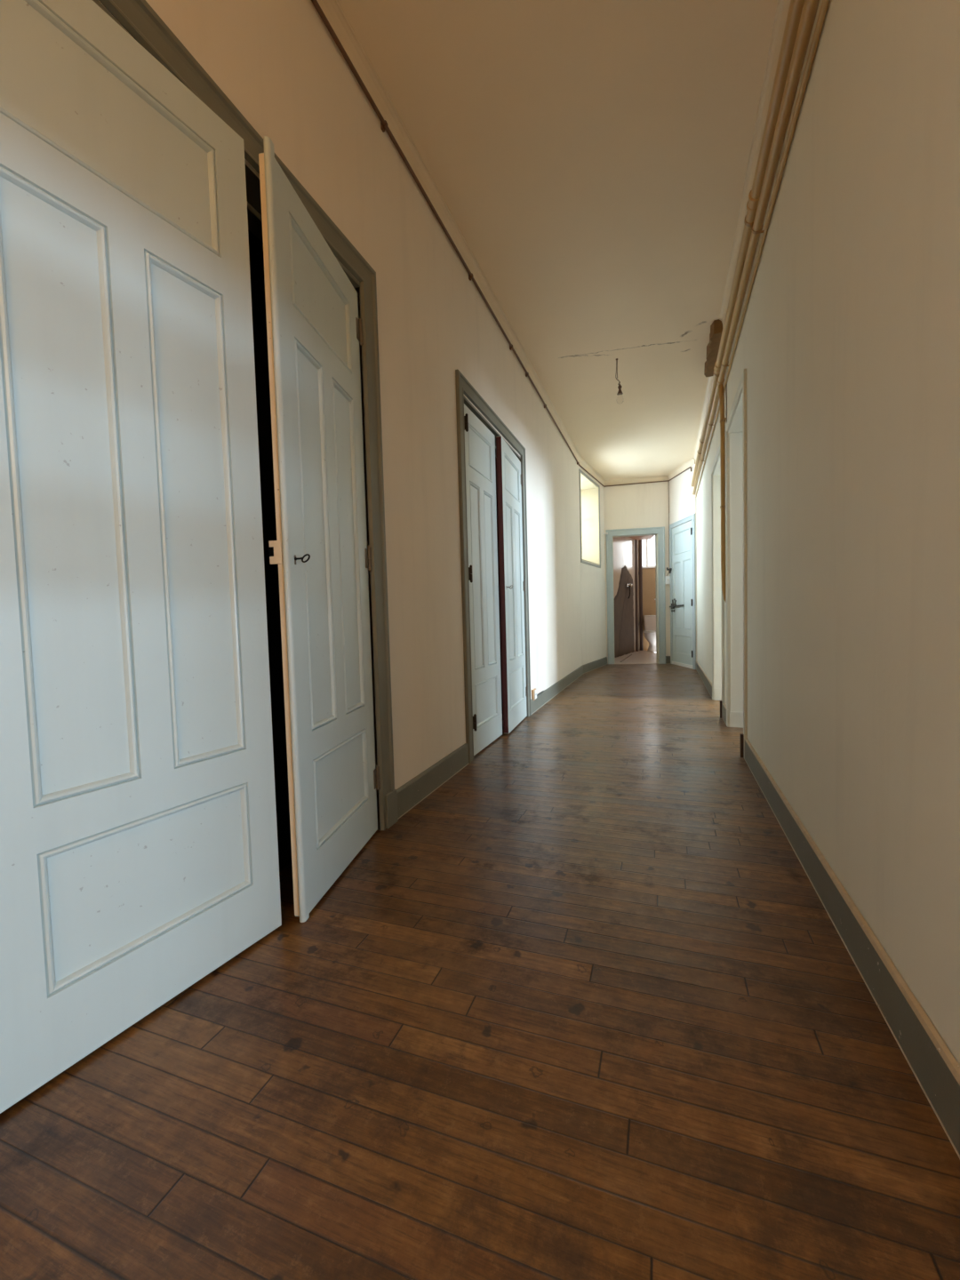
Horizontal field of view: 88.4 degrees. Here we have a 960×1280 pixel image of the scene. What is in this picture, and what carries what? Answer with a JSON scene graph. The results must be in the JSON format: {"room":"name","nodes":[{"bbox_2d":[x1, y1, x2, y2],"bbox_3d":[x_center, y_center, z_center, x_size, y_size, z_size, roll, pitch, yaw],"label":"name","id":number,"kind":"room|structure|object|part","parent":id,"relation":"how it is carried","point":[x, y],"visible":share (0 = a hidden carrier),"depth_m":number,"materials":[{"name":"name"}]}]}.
{"room":"hallway","nodes":[
{"label":"hallway","id":0,"kind":"room"},
{"bbox_2d":[101,0,582,830],"bbox_3d":[-0.330,-0.803,2.629,0.160,3.170,9.981,-1,3,20],"label":"wall","id":1,"kind":"structure","parent":0,"point":[277,61],"depth_m":2.39,"materials":[{"name":"beige paint"}]},
{"bbox_2d":[0,0,281,1113],"bbox_3d":[-0.782,-0.244,1.109,0.051,2.200,0.671,0,3,29],"label":"door","id":2,"kind":"structure","parent":1,"relation":"in","point":[139,846],"depth_m":1.08,"materials":[{"name":"blue paint"}]},
{"bbox_3d":[-0.839,-0.282,1.009,0.027,1.202,0.192,0,3,29],"label":"panel","id":3,"kind":"part","parent":2,"relation":"part of","materials":[{"name":"blue paint"}]},
{"bbox_3d":[-0.798,-1.117,1.085,0.027,0.270,0.456,0,3,29],"label":"panel","id":4,"kind":"part","parent":2,"relation":"part of","materials":[{"name":"blue paint"}]},
{"bbox_3d":[-0.752,0.546,1.165,0.027,0.290,0.456,0,3,29],"label":"panel","id":5,"kind":"part","parent":2,"relation":"part of","materials":[{"name":"blue paint"}]},
{"bbox_3d":[-0.711,-0.296,1.240,0.027,1.202,0.192,0,3,29],"label":"panel","id":6,"kind":"part","parent":2,"relation":"part of","materials":[{"name":"blue paint"}]},
{"bbox_2d":[92,0,380,830],"bbox_3d":[-0.762,-0.278,1.450,0.162,2.257,1.359,-1,3,20],"label":"trim","id":7,"kind":"structure","parent":1,"relation":"attached to","point":[252,181],"depth_m":1.64,"materials":[{"name":"grey paint"}]},
{"bbox_2d":[98,0,394,830],"bbox_3d":[-0.686,-0.329,1.418,0.036,2.358,1.535,-1,3,20],"label":"door frame","id":8,"kind":"structure","parent":1,"relation":"attached to","point":[139,19],"depth_m":2.01,"materials":[{"name":"grey paint"}]},
{"bbox_2d":[258,136,380,922],"bbox_3d":[-0.513,-0.292,1.734,0.107,2.240,0.640,-1,3,8],"label":"door","id":9,"kind":"structure","parent":1,"relation":"in","point":[321,552],"depth_m":1.62,"materials":[{"name":"blue paint"}]},
{"bbox_3d":[-0.540,-0.319,1.605,0.027,1.202,0.184,-1,3,8],"label":"panel","id":10,"kind":"part","parent":9,"relation":"part of","materials":[{"name":"blue paint"}]},
{"bbox_3d":[-0.544,-1.153,1.691,0.027,0.270,0.440,-1,3,8],"label":"panel","id":11,"kind":"part","parent":9,"relation":"part of","materials":[{"name":"blue paint"}]},
{"bbox_3d":[-0.498,0.509,1.771,0.027,0.290,0.440,-1,3,8],"label":"panel","id":12,"kind":"part","parent":9,"relation":"part of","materials":[{"name":"blue paint"}]},
{"bbox_3d":[-0.503,-0.332,1.857,0.027,1.202,0.184,-1,3,8],"label":"panel","id":13,"kind":"part","parent":9,"relation":"part of","materials":[{"name":"blue paint"}]},
{"bbox_2d":[384,789,398,828],"bbox_3d":[-0.648,0.776,1.469,0.024,0.145,1.553,-1,3,20],"label":"trim","id":14,"kind":"structure","parent":1,"relation":"attached to","point":[391,797],"depth_m":2.14,"materials":[{"name":"grey paint"}]},
{"bbox_2d":[316,0,580,462],"bbox_3d":[-0.280,-2.345,2.522,0.038,0.085,9.984,-1,3,20],"label":"crown molding","id":15,"kind":"structure","parent":1,"relation":"attached to","point":[332,9],"depth_m":2.45,"materials":[{"name":"beige paint"}]},
{"bbox_2d":[464,403,502,755],"bbox_3d":[0.028,-0.375,3.357,0.069,2.200,0.624,-1,3,20],"label":"door","id":16,"kind":"structure","parent":1,"relation":"in","point":[479,441],"depth_m":3.34,"materials":[{"name":"blue paint"}]},
{"bbox_3d":[-0.029,-0.411,3.236,0.027,1.202,0.189,-1,3,20],"label":"panel","id":17,"kind":"part","parent":16,"relation":"part of","materials":[{"name":"blue paint"}]},
{"bbox_3d":[-0.006,-1.246,3.318,0.027,0.270,0.450,-1,3,20],"label":"panel","id":18,"kind":"part","parent":16,"relation":"part of","materials":[{"name":"blue paint"}]},
{"bbox_3d":[0.040,0.416,3.398,0.027,0.290,0.450,-1,3,20],"label":"panel","id":19,"kind":"part","parent":16,"relation":"part of","materials":[{"name":"blue paint"}]},
{"bbox_3d":[0.062,-0.425,3.480,0.027,1.202,0.189,-1,3,20],"label":"panel","id":20,"kind":"part","parent":16,"relation":"part of","materials":[{"name":"blue paint"}]},
{"bbox_2d":[396,665,583,819],"bbox_3d":[-0.206,0.714,2.672,0.015,0.130,9.981,-1,3,20],"label":"baseboard","id":21,"kind":"structure","parent":1,"relation":"attached to","point":[409,795],"depth_m":2.66,"materials":[{"name":"grey paint"}]},
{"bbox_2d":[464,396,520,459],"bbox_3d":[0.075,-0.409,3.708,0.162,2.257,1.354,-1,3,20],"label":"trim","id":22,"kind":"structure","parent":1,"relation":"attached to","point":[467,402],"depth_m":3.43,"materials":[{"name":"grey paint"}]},
{"bbox_2d":[455,369,531,763],"bbox_3d":[0.151,-0.461,3.675,0.036,2.358,1.507,-1,3,20],"label":"door frame","id":23,"kind":"structure","parent":1,"relation":"attached to","point":[463,387],"depth_m":3.04,"materials":[{"name":"grey paint"}]},
{"bbox_2d":[311,0,691,487],"bbox_3d":[0.187,-2.314,3.302,1.431,0.099,11.668,0,3,28],"label":"conduit","id":24,"kind":"object","parent":1,"relation":"attached to","point":[384,124],"visible":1,"depth_m":2.45,"materials":[{"name":"metal"}]},
{"bbox_2d":[496,435,527,733],"bbox_3d":[0.291,-0.412,3.980,0.090,2.200,0.680,-1,3,17],"label":"door","id":25,"kind":"structure","parent":1,"relation":"in","point":[509,477],"depth_m":3.89,"materials":[{"name":"blue paint"}]},
{"bbox_3d":[0.229,-0.448,3.843,0.027,1.202,0.212,-1,3,17],"label":"panel","id":26,"kind":"part","parent":25,"relation":"part of","materials":[{"name":"blue paint"}]},
{"bbox_3d":[0.248,-1.283,3.939,0.027,0.270,0.495,-1,3,17],"label":"panel","id":27,"kind":"part","parent":25,"relation":"part of","materials":[{"name":"blue paint"}]},
{"bbox_3d":[0.294,0.379,4.019,0.027,0.290,0.495,-1,3,17],"label":"panel","id":28,"kind":"part","parent":25,"relation":"part of","materials":[{"name":"blue paint"}]},
{"bbox_3d":[0.313,-0.463,4.114,0.027,1.202,0.212,-1,3,17],"label":"panel","id":29,"kind":"part","parent":25,"relation":"part of","materials":[{"name":"blue paint"}]},
{"bbox_2d":[531,688,536,700],"bbox_3d":[0.506,0.505,4.574,0.029,0.100,0.110,-1,3,20],"label":"wall socket","id":30,"kind":"object","parent":1,"relation":"attached to","point":[533,691],"visible":1,"depth_m":4.53,"materials":[{"name":"beige plastic"}]},
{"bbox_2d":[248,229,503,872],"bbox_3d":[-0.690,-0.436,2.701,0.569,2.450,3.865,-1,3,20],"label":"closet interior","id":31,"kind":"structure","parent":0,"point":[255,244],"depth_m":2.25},
{"bbox_2d":[0,649,959,1279],"bbox_3d":[2.338,0.656,4.590,5.626,0.119,15.646,-1,3,20],"label":"floor","id":32,"kind":"structure","parent":0,"point":[588,1009],"depth_m":0.97,"materials":[{"name":"brown wood"}]},
{"bbox_2d":[638,539,643,650],"bbox_3d":[3.711,-1.139,11.388,0.086,2.765,0.085,-1,3,20],"label":"pipe","id":33,"kind":"object","parent":32,"relation":"on","point":[640,572],"visible":0.92,"depth_m":11.36,"materials":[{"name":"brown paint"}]},
{"bbox_2d":[643,614,655,651],"bbox_3d":[3.898,-0.161,11.125,0.410,0.829,0.650,-1,3,13],"label":"toilet","id":34,"kind":"object","parent":32,"relation":"on","point":[650,620],"visible":0.67,"depth_m":11.08,"materials":[{"name":"white ceramic"}]},
{"bbox_3d":[3.944,-0.346,11.338,0.332,0.375,0.176,-1,3,13],"label":"tank","id":35,"kind":"part","parent":34,"relation":"part of","materials":[{"name":"white ceramic"}]},
{"bbox_3d":[3.890,0.052,11.075,0.380,0.410,0.516,-1,3,13],"label":"bowl","id":36,"kind":"part","parent":34,"relation":"part of","materials":[{"name":"white ceramic"}]},
{"bbox_2d":[336,0,777,479],"bbox_3d":[1.770,-2.515,2.748,5.350,0.120,12.150,-1,3,20],"label":"ceiling","id":37,"kind":"structure","parent":0,"point":[590,157],"depth_m":2.51,"materials":[{"name":"beige paint"}]},
{"bbox_2d":[615,358,623,403],"bbox_3d":[1.254,-2.322,4.426,0.060,0.397,0.060,-3,3,-34],"label":"pendant lamp","id":38,"kind":"object","parent":37,"relation":"hanging from","point":[620,399],"visible":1,"depth_m":4.42,"materials":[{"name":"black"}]},
{"bbox_3d":[1.258,-2.169,4.434,0.060,0.089,0.060,-1,3,20],"label":"bulb","id":39,"kind":"part","parent":38,"relation":"part of","materials":[{"name":"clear glass"}]},
{"bbox_2d":[704,319,722,376],"bbox_3d":[1.992,-2.478,4.228,0.096,0.103,0.770,-1,3,20],"label":"hole","id":40,"kind":"object","parent":37,"relation":"attached to","point":[716,326],"visible":0.91,"depth_m":4.07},
{"bbox_2d":[578,465,606,664],"bbox_3d":[1.611,-1.118,8.056,0.500,3.170,1.505,0,3,28],"label":"wall","id":41,"kind":"structure","parent":0,"point":[592,578],"depth_m":7.95,"materials":[{"name":"beige paint"}]},
{"bbox_2d":[578,469,600,567],"bbox_3d":[1.520,-1.857,7.874,0.512,1.363,1.132,0,3,28],"label":"window","id":42,"kind":"structure","parent":41,"relation":"in","point":[588,490],"depth_m":8.26,"materials":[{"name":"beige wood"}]},
{"bbox_2d":[578,456,605,485],"bbox_3d":[1.798,-2.658,7.840,0.038,0.085,1.478,0,3,28],"label":"trim","id":43,"kind":"structure","parent":41,"relation":"attached to","point":[582,462],"depth_m":7.75,"materials":[{"name":"beige paint"}]},
{"bbox_2d":[582,656,607,673],"bbox_3d":[1.872,0.400,7.992,0.015,0.130,1.470,0,3,28],"label":"baseboard","id":44,"kind":"structure","parent":41,"relation":"attached to","point":[591,666],"depth_m":7.90,"materials":[{"name":"grey paint"}]},
{"bbox_2d":[612,536,639,657],"bbox_3d":[2.835,-0.973,10.140,0.128,2.629,3.211,0,3,31],"label":"door","id":45,"kind":"structure","parent":0,"point":[624,569],"depth_m":10.36,"materials":[{"name":"brown paint"}]},
{"bbox_2d":[625,583,632,598],"bbox_3d":[3.174,-1.042,10.510,0.075,0.324,0.390,0,3,31],"label":"mixer tap","id":46,"kind":"object","parent":45,"relation":"attached to","point":[629,586],"visible":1,"depth_m":10.50,"materials":[{"name":"silver metal"}]},
{"bbox_2d":[634,539,638,651],"bbox_3d":[3.538,-0.996,11.148,0.054,2.513,0.048,-1,3,20],"label":"supply pipe","id":47,"kind":"object","parent":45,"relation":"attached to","point":[636,540],"visible":1,"depth_m":11.13,"materials":[{"name":"brown metal"}]},
{"bbox_2d":[603,480,670,663],"bbox_3d":[2.644,-1.171,8.559,1.414,3.170,0.140,-1,3,10],"label":"wall","id":48,"kind":"structure","parent":0,"point":[639,505],"depth_m":8.43,"materials":[{"name":"beige paint"}]},
{"bbox_2d":[605,527,665,663],"bbox_3d":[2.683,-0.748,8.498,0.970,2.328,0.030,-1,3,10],"label":"door frame","id":49,"kind":"structure","parent":48,"relation":"attached to","point":[660,531],"depth_m":8.46,"materials":[{"name":"grey paint"}]},
{"bbox_2d":[604,475,668,485],"bbox_3d":[2.660,-2.708,8.384,1.064,0.085,0.038,-1,3,10],"label":"trim","id":50,"kind":"structure","parent":48,"relation":"attached to","point":[613,482],"depth_m":8.39,"materials":[{"name":"beige paint"}]},
{"bbox_2d":[614,662,658,663],"bbox_3d":[2.720,0.407,8.621,0.750,0.008,0.165,-1,3,10],"label":"trim","id":51,"kind":"structure","parent":48,"relation":"attached to","point":[632,662],"depth_m":8.59,"materials":[{"name":"beige wood"}]},
{"bbox_2d":[664,576,670,583],"bbox_3d":[3.191,-1.017,8.377,0.077,0.136,0.046,-1,3,10],"label":"light switch","id":52,"kind":"object","parent":48,"relation":"attached to","point":[667,578],"visible":1,"depth_m":8.36,"materials":[{"name":"white plastic"}]},
{"bbox_2d":[666,493,669,575],"bbox_3d":[3.172,-1.879,8.337,0.049,1.580,0.010,-1,3,7],"label":"cable","id":53,"kind":"object","parent":48,"relation":"attached to","point":[668,493],"visible":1,"depth_m":8.33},
{"bbox_2d":[665,656,670,663],"bbox_3d":[3.226,0.340,8.459,0.068,0.130,0.015,-1,3,10],"label":"baseboard","id":54,"kind":"structure","parent":48,"relation":"attached to","point":[668,658],"depth_m":8.45,"materials":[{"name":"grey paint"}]},
{"bbox_2d":[629,535,654,539],"bbox_3d":[2.699,-2.213,9.892,1.800,0.080,2.610,-1,3,10],"label":"ceiling","id":55,"kind":"structure","parent":0,"point":[647,536],"depth_m":10.76,"materials":[{"name":"white paint"}]},
{"bbox_2d":[638,547,655,650],"bbox_3d":[4.362,-1.236,11.524,1.500,2.920,0.380,-1,3,11],"label":"wall","id":56,"kind":"structure","parent":0,"point":[649,591],"depth_m":11.43,"materials":[{"name":"paint"}]},
{"bbox_2d":[642,539,655,567],"bbox_3d":[4.080,-2.129,11.479,0.715,0.917,0.305,-1,3,11],"label":"window","id":57,"kind":"structure","parent":56,"relation":"in","point":[646,540],"depth_m":11.61,"materials":[{"name":"white paint"}]},
{"bbox_2d":[669,464,696,662],"bbox_3d":[3.310,-1.158,7.911,0.140,3.170,0.953,-2,3,-1],"label":"wall","id":58,"kind":"structure","parent":0,"point":[682,500],"depth_m":7.77,"materials":[{"name":"beige paint"}]},
{"bbox_2d":[666,520,692,668],"bbox_3d":[3.224,-0.708,7.952,0.121,2.264,0.856,-2,3,-1],"label":"door","id":59,"kind":"structure","parent":58,"relation":"in","point":[682,543],"depth_m":7.92,"materials":[{"name":"blue paint"}]},
{"bbox_3d":[3.256,-0.730,8.100,0.027,1.100,0.278,-2,3,-1],"label":"panel","id":60,"kind":"part","parent":59,"relation":"part of","materials":[{"name":"blue paint"}]},
{"bbox_3d":[3.237,-1.566,7.885,0.027,0.350,0.629,-2,3,-1],"label":"panel","id":61,"kind":"part","parent":59,"relation":"part of","materials":[{"name":"blue paint"}]},
{"bbox_3d":[3.282,0.077,7.964,0.027,0.300,0.629,-2,3,-1],"label":"panel","id":62,"kind":"part","parent":59,"relation":"part of","materials":[{"name":"blue paint"}]},
{"bbox_3d":[3.264,-0.714,7.750,0.027,1.100,0.278,-2,3,-1],"label":"panel","id":63,"kind":"part","parent":59,"relation":"part of","materials":[{"name":"blue paint"}]},
{"bbox_2d":[667,457,695,479],"bbox_3d":[3.179,-2.696,7.835,0.038,0.085,0.953,-2,3,-1],"label":"trim","id":64,"kind":"structure","parent":58,"relation":"attached to","point":[692,461],"depth_m":7.75,"materials":[{"name":"beige paint"}]},
{"bbox_2d":[669,513,695,669],"bbox_3d":[3.247,-0.747,7.917,0.030,2.352,0.917,-2,3,-1],"label":"door frame","id":65,"kind":"structure","parent":58,"relation":"attached to","point":[692,517],"depth_m":7.55,"materials":[{"name":"grey paint"}]},
{"bbox_2d":[696,0,959,1065],"bbox_3d":[1.494,-0.842,2.371,0.236,3.170,10.770,-1,3,21],"label":"wall","id":66,"kind":"structure","parent":0,"point":[848,345],"depth_m":1.16,"materials":[{"name":"beige paint"}]},
{"bbox_2d":[712,455,721,700],"bbox_3d":[2.272,-0.488,4.437,0.246,2.222,0.871,-1,3,20],"label":"door","id":67,"kind":"structure","parent":66,"relation":"attached to","point":[716,475],"depth_m":4.86,"materials":[{"name":"green paint"}]},
{"bbox_2d":[711,443,724,703],"bbox_3d":[2.162,-0.518,4.486,0.029,2.284,0.977,-1,3,20],"label":"door frame","id":68,"kind":"structure","parent":66,"relation":"attached to","point":[717,454],"depth_m":4.84,"materials":[{"name":"green paint"}]},
{"bbox_2d":[718,384,726,601],"bbox_3d":[1.896,-1.132,3.843,0.070,1.683,0.085,-1,3,20],"label":"riser pipe","id":69,"kind":"object","parent":66,"relation":"attached to","point":[723,419],"visible":0.81,"depth_m":3.84,"materials":[{"name":"metal"}]},
{"bbox_2d":[726,383,727,422],"bbox_3d":[1.867,-1.789,3.739,0.006,0.330,0.008,-1,3,20],"label":"wire","id":70,"kind":"object","parent":66,"relation":"attached to","point":[726,383],"visible":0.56,"depth_m":3.74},
{"bbox_2d":[720,700,743,757],"bbox_3d":[1.809,0.609,3.556,0.032,0.142,1.218,-1,3,21],"label":"trim","id":71,"kind":"structure","parent":66,"relation":"attached to","point":[741,735],"depth_m":2.99,"materials":[{"name":"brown wood"}]},
{"bbox_2d":[728,392,743,727],"bbox_3d":[1.850,-0.422,3.310,0.246,2.222,0.841,-1,3,20],"label":"door","id":72,"kind":"structure","parent":66,"relation":"attached to","point":[735,429],"depth_m":3.71,"materials":[{"name":"green paint"}]},
{"bbox_2d":[725,368,747,759],"bbox_3d":[1.733,-0.451,3.343,0.029,2.284,0.947,-1,3,20],"label":"door frame","id":73,"kind":"structure","parent":66,"relation":"attached to","point":[742,386],"depth_m":2.98,"materials":[{"name":"green paint"}]},
{"bbox_2d":[693,0,790,462],"bbox_3d":[1.319,-2.380,2.336,0.038,0.085,10.750,-1,3,21],"label":"crown molding","id":74,"kind":"structure","parent":66,"relation":"attached to","point":[783,5],"depth_m":2.41,"materials":[{"name":"beige paint"}]},
{"bbox_2d":[690,0,804,487],"bbox_3d":[1.302,-2.018,2.347,0.080,0.079,10.680,-1,3,21],"label":"pipe","id":75,"kind":"object","parent":66,"relation":"attached to","point":[796,6],"visible":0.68,"depth_m":2.10,"materials":[{"name":"beige metal"}]},
{"bbox_2d":[692,0,819,495],"bbox_3d":[1.317,-1.907,2.354,0.060,0.075,10.690,-1,3,21],"label":"pipe","id":76,"kind":"object","parent":66,"relation":"attached to","point":[810,8],"visible":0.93,"depth_m":1.98,"materials":[{"name":"beige metal"}]},
{"bbox_2d":[695,0,829,497],"bbox_3d":[1.339,-1.851,2.354,0.018,0.048,10.700,-1,3,21],"label":"pipe","id":77,"kind":"object","parent":66,"relation":"attached to","point":[824,6],"visible":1,"depth_m":1.85,"materials":[{"name":"beige metal"}]},
{"bbox_2d":[696,661,959,1159],"bbox_3d":[1.412,0.678,2.472,0.016,0.130,10.735,-1,3,21],"label":"baseboard","id":78,"kind":"structure","parent":66,"relation":"attached to","point":[933,1066],"depth_m":1.11,"materials":[{"name":"grey paint"}]}
]}

